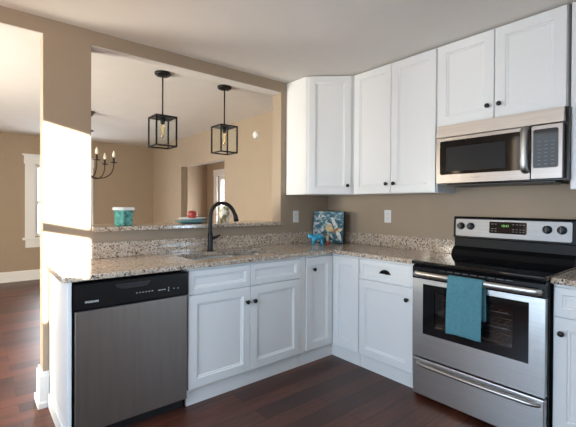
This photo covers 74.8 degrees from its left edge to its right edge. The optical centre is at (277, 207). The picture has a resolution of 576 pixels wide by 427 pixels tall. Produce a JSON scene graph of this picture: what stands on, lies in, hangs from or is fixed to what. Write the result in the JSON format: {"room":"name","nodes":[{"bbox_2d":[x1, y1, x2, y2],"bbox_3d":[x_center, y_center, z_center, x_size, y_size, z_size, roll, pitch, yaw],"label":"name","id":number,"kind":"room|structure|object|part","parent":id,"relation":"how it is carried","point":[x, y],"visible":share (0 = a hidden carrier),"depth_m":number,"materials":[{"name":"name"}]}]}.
{"room":"kitchen","nodes":[
{"label":"kitchen","id":0,"kind":"room"},
{"bbox_2d":[0,132,152,272],"bbox_3d":[-4.515,-0.006,6.163,5.230,2.450,0.130,0,1,-39],"label":"wall","id":1,"kind":"structure","parent":0,"point":[130,183],"depth_m":6.98,"materials":[{"name":"beige paint"}]},
{"bbox_2d":[0,269,39,282],"bbox_3d":[-4.450,1.134,6.130,4.890,0.170,0.024,0,1,-39],"label":"baseboard","id":2,"kind":"structure","parent":1,"relation":"attached to","point":[14,276],"depth_m":6.26,"materials":[{"name":"white paint"}]},
{"bbox_2d":[22,153,94,247],"bbox_3d":[-3.834,-0.119,6.649,1.130,1.575,0.150,0,1,-39],"label":"window","id":3,"kind":"structure","parent":1,"relation":"in","point":[31,203],"depth_m":6.35,"materials":[{"name":"white paint"}]},
{"bbox_3d":[-3.809,0.520,6.618,1.120,0.038,0.059,0,1,-39],"label":"sill","id":4,"kind":"part","parent":3,"relation":"part of","materials":[{"name":"white paint"}]},
{"bbox_3d":[-3.870,-0.404,6.693,0.780,0.655,0.030,0,1,-39],"label":"sash","id":5,"kind":"part","parent":3,"relation":"part of","materials":[{"name":"white paint"}]},
{"bbox_3d":[-3.855,0.181,6.674,0.780,0.595,0.030,0,1,-39],"label":"sash","id":6,"kind":"part","parent":3,"relation":"part of","materials":[{"name":"white paint"}]},
{"bbox_2d":[0,6,327,371],"bbox_3d":[-1.054,0.029,2.816,4.000,2.464,0.131,0,1,-39],"label":"wall","id":7,"kind":"structure","parent":0,"point":[65,49],"depth_m":2.51,"materials":[{"name":"beige paint"}]},
{"bbox_2d":[0,22,42,39],"bbox_3d":[-1.789,-1.102,2.208,0.691,0.004,0.129,0,1,-39],"label":"trim","id":8,"kind":"structure","parent":7,"relation":"attached to","point":[4,27],"depth_m":2.35,"materials":[{"name":"white paint"}]},
{"bbox_2d":[34,364,48,409],"bbox_3d":[-1.424,1.150,2.529,0.337,0.222,0.191,0,1,-39],"label":"baseboard","id":9,"kind":"structure","parent":7,"relation":"attached to","point":[42,378],"depth_m":2.38,"materials":[{"name":"white paint"}]},
{"bbox_2d":[44,231,312,262],"bbox_3d":[-0.473,0.293,3.190,2.578,0.108,0.020,0,1,-39],"label":"backsplash","id":10,"kind":"structure","parent":7,"relation":"attached to","point":[69,252],"depth_m":2.83,"materials":[{"name":"stone"}]},
{"bbox_2d":[91,45,280,95],"bbox_3d":[-0.655,-1.103,3.126,1.666,0.004,0.129,0,1,-39],"label":"trim","id":11,"kind":"structure","parent":7,"relation":"attached to","point":[94,49],"depth_m":3.00,"materials":[{"name":"white paint"}]},
{"bbox_2d":[91,220,282,231],"bbox_3d":[-0.719,0.145,3.207,1.664,0.032,0.405,0,1,-39],"label":"bar","id":12,"kind":"object","parent":7,"relation":"attached to","point":[172,225],"visible":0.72,"depth_m":2.95,"materials":[{"name":"stone"}]},
{"bbox_2d":[112,207,134,225],"bbox_3d":[-1.144,0.062,2.801,0.152,0.134,0.172,1,1,39],"label":"canister","id":13,"kind":"object","parent":12,"relation":"on","point":[123,216],"visible":1,"depth_m":2.74,"materials":[{"name":"teal ceramic"}]},
{"bbox_3d":[-1.144,0.006,2.800,0.152,0.022,0.172,1,1,39],"label":"lid","id":14,"kind":"part","parent":13,"relation":"part of","materials":[{"name":"white ceramic"}]},
{"bbox_2d":[174,220,206,223],"bbox_3d":[-0.730,0.118,3.163,0.280,0.022,0.280,0,1,-39],"label":"plate","id":15,"kind":"object","parent":12,"relation":"on","point":[178,221],"visible":0.94,"depth_m":3.08,"materials":[{"name":"teal ceramic"}]},
{"bbox_2d":[179,217,205,220],"bbox_3d":[-0.717,0.094,3.170,0.232,0.024,0.232,0,1,-39],"label":"plate","id":16,"kind":"object","parent":15,"relation":"on","point":[182,218],"visible":0.96,"depth_m":3.10,"materials":[{"name":"white ceramic"}]},
{"bbox_2d":[187,210,196,217],"bbox_3d":[-0.717,0.055,3.162,0.084,0.085,0.084,0,1,-39],"label":"apple","id":17,"kind":"object","parent":16,"relation":"on","point":[191,214],"visible":0.77,"depth_m":3.13,"materials":[{"name":"red food"}]},
{"bbox_2d":[218,206,230,221],"bbox_3d":[-0.471,0.058,3.392,0.125,0.141,0.104,0,0,-17],"label":"mug","id":18,"kind":"object","parent":12,"relation":"on","point":[224,216],"visible":0.84,"depth_m":3.35,"materials":[{"name":"white ceramic"}]},
{"bbox_2d":[293,211,298,222],"bbox_3d":[0.182,0.086,3.726,0.072,0.116,0.008,0,1,-39],"label":"wall outlet","id":19,"kind":"object","parent":7,"relation":"attached to","point":[295,213],"visible":1,"depth_m":3.72,"materials":[{"name":"white plastic"}]},
{"bbox_2d":[187,164,206,221],"bbox_3d":[-2.137,-0.010,8.351,1.220,2.450,0.100,0,1,-39],"label":"wall","id":20,"kind":"structure","parent":0,"point":[197,175],"depth_m":8.55,"materials":[{"name":"beige paint"}]},
{"bbox_2d":[153,110,272,222],"bbox_3d":[-1.026,0.014,5.913,0.120,2.450,4.649,0,1,-39],"label":"wall","id":21,"kind":"structure","parent":0,"point":[248,172],"depth_m":5.38,"materials":[{"name":"beige paint"}]},
{"bbox_2d":[253,131,258,138],"bbox_3d":[-0.285,-0.945,4.873,0.036,0.104,0.104,0,1,-39],"label":"smoke detector","id":22,"kind":"object","parent":21,"relation":"attached to","point":[255,133],"visible":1,"depth_m":4.85,"materials":[{"name":"white plastic"}]},
{"bbox_2d":[207,161,224,221],"bbox_3d":[-0.358,0.008,7.218,0.120,2.450,4.100,0,1,-39],"label":"wall","id":23,"kind":"structure","parent":0,"point":[218,165],"depth_m":8.53,"materials":[{"name":"beige paint"}]},
{"bbox_2d":[213,169,223,220],"bbox_3d":[-1.063,0.194,8.027,0.098,2.060,1.080,0,1,-39],"label":"door","id":24,"kind":"structure","parent":23,"relation":"in","point":[220,172],"depth_m":8.31,"materials":[{"name":"white paint"}]},
{"bbox_2d":[0,279,495,426],"bbox_3d":[-1.036,1.290,2.954,7.000,0.060,10.300,0,1,-39],"label":"floor","id":25,"kind":"structure","parent":0,"point":[331,390],"depth_m":2.49,"materials":[{"name":"brown wood"}]},
{"bbox_2d":[48,272,71,426],"bbox_3d":[-1.270,0.825,2.181,0.030,0.880,0.597,0,1,-39],"label":"end panel","id":26,"kind":"object","parent":25,"relation":"on","point":[60,294],"visible":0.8,"depth_m":2.10,"materials":[{"name":"white paint"}]},
{"bbox_2d":[71,270,187,426],"bbox_3d":[-0.991,0.831,2.377,0.641,0.868,0.585,0,1,-39],"label":"dishwasher","id":27,"kind":"object","parent":25,"relation":"on","point":[129,333],"visible":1,"depth_m":2.13,"materials":[{"name":"silver metal"}]},
{"bbox_3d":[-0.823,0.470,2.169,0.641,0.142,0.050,0,1,-39],"label":"control panel","id":28,"kind":"part","parent":27,"relation":"part of","materials":[{"name":"black plastic"}]},
{"bbox_3d":[-0.860,1.216,2.214,0.635,0.100,0.020,0,1,-39],"label":"toe plate","id":29,"kind":"part","parent":27,"relation":"part of","materials":[{"name":"black plastic"}]},
{"bbox_2d":[184,254,299,405],"bbox_3d":[-0.367,0.825,2.889,0.953,0.878,0.610,0,1,-39],"label":"base cabinet","id":30,"kind":"object","parent":25,"relation":"on","point":[243,320],"visible":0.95,"depth_m":2.63,"materials":[{"name":"white paint"}]},
{"bbox_3d":[-0.383,0.477,2.530,0.472,0.148,0.020,0,1,-39],"label":"drawer","id":31,"kind":"part","parent":30,"relation":"part of","materials":[{"name":"white paint"}]},
{"bbox_3d":[-0.385,0.857,2.533,0.472,0.595,0.020,0,1,-39],"label":"door","id":32,"kind":"part","parent":30,"relation":"part of","materials":[{"name":"white paint"}]},
{"bbox_3d":[-0.015,0.857,2.832,0.472,0.595,0.020,0,1,-39],"label":"door","id":33,"kind":"part","parent":30,"relation":"part of","materials":[{"name":"white paint"}]},
{"bbox_3d":[-0.013,0.476,2.830,0.472,0.148,0.020,0,1,-39],"label":"drawer","id":34,"kind":"part","parent":30,"relation":"part of","materials":[{"name":"white paint"}]},
{"bbox_2d":[297,253,360,366],"bbox_3d":[0.443,0.826,3.387,0.930,0.878,0.855,0,1,-39],"label":"base cabinet","id":35,"kind":"object","parent":25,"relation":"on","point":[329,283],"visible":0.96,"depth_m":3.10,"materials":[{"name":"white paint"}]},
{"bbox_2d":[44,242,450,282],"bbox_3d":[-0.039,0.369,2.671,2.599,0.032,1.371,0,1,-39],"label":"countertop","id":36,"kind":"structure","parent":35,"relation":"on","point":[103,268],"depth_m":2.62,"materials":[{"name":"stone"}]},
{"bbox_2d":[206,201,238,250],"bbox_3d":[-0.446,0.147,3.080,0.270,0.402,0.065,0,0,-25],"label":"faucet","id":37,"kind":"object","parent":36,"relation":"on","point":[211,237],"visible":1,"depth_m":3.03,"materials":[{"name":"black metal"}]},
{"bbox_2d":[187,252,263,259],"bbox_3d":[-0.372,0.479,2.896,0.784,0.191,0.354,0,1,-39],"label":"sink","id":38,"kind":"object","parent":36,"relation":"in","point":[249,253],"visible":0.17,"depth_m":3.04,"materials":[{"name":"metal"}]},
{"bbox_3d":[-0.473,0.479,2.815,0.525,0.190,0.354,0,1,-39],"label":"bowl","id":39,"kind":"part","parent":38,"relation":"part of","materials":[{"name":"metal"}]},
{"bbox_3d":[-0.167,0.464,3.062,0.255,0.160,0.354,0,1,-39],"label":"bowl","id":40,"kind":"part","parent":38,"relation":"part of","materials":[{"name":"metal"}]},
{"bbox_2d":[308,234,323,244],"bbox_3d":[0.364,0.295,3.549,0.160,0.106,0.069,0,0,-7],"label":"animal figurine","id":41,"kind":"object","parent":36,"relation":"on","point":[314,237],"visible":1,"depth_m":3.52,"materials":[{"name":"blue ceramic"}]},
{"bbox_2d":[313,211,345,243],"bbox_3d":[0.512,0.191,3.760,0.335,0.316,0.063,1,0,34],"label":"canvas painting","id":42,"kind":"object","parent":36,"relation":"on","point":[331,224],"visible":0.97,"depth_m":3.73,"materials":[{"name":"multicoloured fabric"}]},
{"bbox_3d":[0.344,0.778,3.122,0.302,0.752,0.020,0,1,-39],"label":"door","id":43,"kind":"part","parent":35,"relation":"part of","materials":[{"name":"white paint"}]},
{"bbox_3d":[0.564,0.779,3.110,0.020,0.752,0.272,0,1,-39],"label":"door","id":44,"kind":"part","parent":35,"relation":"part of","materials":[{"name":"white paint"}]},
{"bbox_2d":[359,257,413,387],"bbox_3d":[0.999,0.832,2.975,0.586,0.878,0.478,0,1,-39],"label":"base cabinet","id":45,"kind":"object","parent":25,"relation":"on","point":[385,287],"visible":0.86,"depth_m":2.80,"materials":[{"name":"white paint"}]},
{"bbox_3d":[0.792,0.479,2.801,0.026,0.032,0.096,0,1,-39],"label":"cup pull","id":46,"kind":"part","parent":45,"relation":"part of","materials":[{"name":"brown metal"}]},
{"bbox_3d":[0.804,0.481,2.813,0.020,0.148,0.472,0,1,-39],"label":"drawer","id":47,"kind":"part","parent":45,"relation":"part of","materials":[{"name":"white paint"}]},
{"bbox_2d":[412,216,575,426],"bbox_3d":[1.379,0.663,2.436,0.672,1.188,0.772,0,1,-39],"label":"range","id":48,"kind":"object","parent":25,"relation":"on","point":[504,379],"visible":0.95,"depth_m":2.30,"materials":[{"name":"silver metal"}]},
{"bbox_3d":[1.380,0.135,2.842,0.029,0.054,0.054,4,-2,-39],"label":"knob","id":49,"kind":"part","parent":48,"relation":"part of","materials":[{"name":"black plastic"}]},
{"bbox_2d":[445,275,485,341],"bbox_3d":[1.117,0.593,2.241,0.049,0.358,0.217,0,1,-39],"label":"dish towel","id":50,"kind":"object","parent":48,"relation":"hanging from","point":[465,297],"visible":1,"depth_m":2.22,"materials":[{"name":"teal fabric"}]},
{"bbox_3d":[1.424,0.136,2.787,0.029,0.054,0.054,4,-2,-39],"label":"knob","id":51,"kind":"part","parent":48,"relation":"part of","materials":[{"name":"black plastic"}]},
{"bbox_3d":[1.143,1.037,2.243,0.055,0.024,0.716,0,1,-39],"label":"handle","id":52,"kind":"part","parent":48,"relation":"part of","materials":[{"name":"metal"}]},
{"bbox_3d":[1.170,1.126,2.272,0.044,0.242,0.755,0,1,-39],"label":"drawer","id":53,"kind":"part","parent":48,"relation":"part of","materials":[{"name":"silver metal"}]},
{"bbox_2d":[413,264,548,398],"bbox_3d":[1.345,0.688,2.409,0.584,0.609,0.760,0,1,-39],"label":"oven","id":54,"kind":"object","parent":48,"relation":"in","point":[512,353],"depth_m":2.18,"materials":[{"name":"metal"}]},
{"bbox_2d":[412,254,575,281],"bbox_3d":[1.376,0.367,2.431,0.597,0.024,0.772,0,1,-39],"label":"cooktop","id":55,"kind":"object","parent":48,"relation":"in","point":[484,265],"depth_m":2.33,"materials":[{"name":"black glass"}]},
{"bbox_3d":[1.590,0.140,2.604,0.003,0.082,0.234,4,-2,-39],"label":"display panel","id":56,"kind":"part","parent":48,"relation":"part of","materials":[{"name":"black plastic"}]},
{"bbox_3d":[1.726,0.140,2.415,0.029,0.054,0.054,4,-2,-39],"label":"knob","id":57,"kind":"part","parent":48,"relation":"part of","materials":[{"name":"black plastic"}]},
{"bbox_3d":[1.775,0.141,2.354,0.029,0.054,0.054,4,-2,-39],"label":"knob","id":58,"kind":"part","parent":48,"relation":"part of","materials":[{"name":"black plastic"}]},
{"bbox_2d":[552,284,575,426],"bbox_3d":[1.847,0.844,1.927,0.586,0.878,0.600,0,1,-39],"label":"base cabinet","id":59,"kind":"object","parent":25,"relation":"on","point":[564,324],"visible":0.97,"depth_m":1.95,"materials":[{"name":"white paint"}]},
{"bbox_3d":[1.469,0.654,1.952,0.030,0.031,0.031,0,1,-39],"label":"knob","id":60,"kind":"part","parent":59,"relation":"part of","materials":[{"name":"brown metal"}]},
{"bbox_2d":[551,269,575,286],"bbox_3d":[1.864,0.385,1.919,0.587,0.032,0.638,0,1,-39],"label":"countertop","id":61,"kind":"structure","parent":59,"relation":"on","point":[568,278],"depth_m":1.96,"materials":[{"name":"stone"}]},
{"bbox_3d":[1.651,0.493,1.766,0.020,0.148,0.588,0,1,-39],"label":"drawer","id":62,"kind":"part","parent":59,"relation":"part of","materials":[{"name":"white paint"}]},
{"bbox_2d":[0,0,575,146],"bbox_3d":[-0.913,-1.244,2.960,6.800,0.110,10.200,0,1,-39],"label":"ceiling","id":63,"kind":"structure","parent":0,"point":[285,41],"depth_m":2.75,"materials":[{"name":"white paint"}]},
{"bbox_2d":[91,111,117,178],"bbox_3d":[-2.385,-0.775,4.733,0.646,0.870,0.695,0,1,-39],"label":"chandelier","id":64,"kind":"object","parent":63,"relation":"hanging from","point":[96,159],"visible":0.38,"depth_m":4.78,"materials":[{"name":"brown metal"}]},
{"bbox_3d":[-2.229,-0.470,4.778,0.268,0.199,0.127,0,1,-39],"label":"arm","id":65,"kind":"part","parent":64,"relation":"part of","materials":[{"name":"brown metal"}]},
{"bbox_2d":[148,70,176,149],"bbox_3d":[-1.016,-0.864,3.328,0.192,0.657,0.192,0,1,-39],"label":"pendant light","id":66,"kind":"object","parent":63,"relation":"hanging from","point":[162,74],"visible":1,"depth_m":3.31,"materials":[{"name":"black metal"}]},
{"bbox_3d":[-1.016,-0.795,3.328,0.168,0.006,0.168,0,1,-39],"label":"plate","id":67,"kind":"part","parent":66,"relation":"part of","materials":[{"name":"black metal"}]},
{"bbox_3d":[-1.015,-0.988,3.327,0.013,0.358,0.013,0,1,-39],"label":"rod","id":68,"kind":"part","parent":66,"relation":"part of","materials":[{"name":"black metal"}]},
{"bbox_2d":[211,84,237,154],"bbox_3d":[-0.523,-0.864,3.707,0.192,0.657,0.192,0,1,-39],"label":"pendant light","id":69,"kind":"object","parent":63,"relation":"hanging from","point":[223,127],"visible":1,"depth_m":3.69,"materials":[{"name":"black metal"}]},
{"bbox_3d":[-0.524,-0.796,3.707,0.168,0.006,0.168,0,1,-39],"label":"plate","id":70,"kind":"part","parent":69,"relation":"part of","materials":[{"name":"black metal"}]},
{"bbox_3d":[-0.523,-0.988,3.706,0.013,0.358,0.013,0,1,-39],"label":"rod","id":71,"kind":"part","parent":69,"relation":"part of","materials":[{"name":"black metal"}]},
{"bbox_2d":[328,183,575,239],"bbox_3d":[2.077,0.050,2.230,0.130,2.464,4.981,0,1,-39],"label":"wall","id":72,"kind":"structure","parent":0,"point":[413,215],"depth_m":3.02,"materials":[{"name":"beige paint"}]},
{"bbox_2d":[286,76,354,195],"bbox_3d":[0.495,-0.659,3.605,0.593,1.071,0.573,0,1,-39],"label":"upper cabinet","id":73,"kind":"object","parent":72,"relation":"attached to","point":[319,109],"visible":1,"depth_m":3.40,"materials":[{"name":"white paint"}]},
{"bbox_3d":[0.473,-0.656,3.402,0.380,1.059,0.020,0,0,4],"label":"door","id":74,"kind":"part","parent":73,"relation":"part of","materials":[{"name":"white paint"}]},
{"bbox_2d":[384,210,390,222],"bbox_3d":[1.006,0.077,3.441,0.008,0.116,0.072,0,1,-39],"label":"wall outlet","id":75,"kind":"object","parent":72,"relation":"attached to","point":[387,213],"visible":1,"depth_m":3.44,"materials":[{"name":"white plastic"}]},
{"bbox_2d":[345,232,454,252],"bbox_3d":[0.971,0.299,3.474,0.020,0.108,1.349,0,1,-39],"label":"backsplash","id":76,"kind":"structure","parent":72,"relation":"attached to","point":[407,242],"depth_m":3.30,"materials":[{"name":"stone"}]},
{"bbox_2d":[354,48,454,194],"bbox_3d":[1.026,-0.653,3.161,0.326,1.071,0.786,0,1,-39],"label":"upper cabinet","id":77,"kind":"object","parent":72,"relation":"attached to","point":[396,103],"visible":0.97,"depth_m":3.03,"materials":[{"name":"white paint"}]},
{"bbox_3d":[0.812,-0.653,3.230,0.020,1.059,0.381,0,1,-39],"label":"door","id":78,"kind":"part","parent":77,"relation":"part of","materials":[{"name":"white paint"}]},
{"bbox_3d":[1.054,-0.649,2.931,0.020,1.059,0.381,0,1,-39],"label":"door","id":79,"kind":"part","parent":77,"relation":"part of","materials":[{"name":"white paint"}]},
{"bbox_2d":[438,4,571,126],"bbox_3d":[1.522,-0.883,2.549,0.326,0.596,0.777,0,1,-39],"label":"upper cabinet","id":80,"kind":"object","parent":72,"relation":"attached to","point":[524,65],"visible":0.93,"depth_m":2.41,"materials":[{"name":"white paint"}]},
{"bbox_3d":[1.304,-0.883,2.621,0.020,0.584,0.382,0,1,-39],"label":"door","id":81,"kind":"part","parent":80,"relation":"part of","materials":[{"name":"white paint"}]},
{"bbox_2d":[436,106,570,187],"bbox_3d":[1.496,-0.365,2.497,0.430,0.428,0.766,0,1,-39],"label":"microwave","id":82,"kind":"object","parent":80,"relation":"attached to","point":[533,147],"visible":1,"depth_m":2.34,"materials":[{"name":"silver metal"}]},
{"bbox_3d":[1.333,-0.329,2.476,0.043,0.314,0.582,0,1,-39],"label":"door","id":83,"kind":"part","parent":82,"relation":"part of","materials":[{"name":"silver metal"}]},
{"bbox_3d":[1.468,-0.347,2.238,0.061,0.288,0.042,0,1,-39],"label":"handle","id":84,"kind":"part","parent":82,"relation":"part of","materials":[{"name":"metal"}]},
{"bbox_3d":[1.567,-0.326,2.186,0.043,0.314,0.156,0,1,-39],"label":"control panel","id":85,"kind":"part","parent":82,"relation":"part of","materials":[{"name":"silver metal"}]},
{"bbox_3d":[1.549,-0.880,2.319,0.020,0.584,0.382,0,1,-39],"label":"door","id":86,"kind":"part","parent":80,"relation":"part of","materials":[{"name":"white paint"}]},
{"bbox_2d":[570,2,575,189],"bbox_3d":[1.917,-0.640,2.060,0.326,1.071,0.450,0,1,-39],"label":"upper cabinet","id":87,"kind":"object","parent":72,"relation":"attached to","point":[573,72],"visible":1,"depth_m":2.14,"materials":[{"name":"white paint"}]}
]}

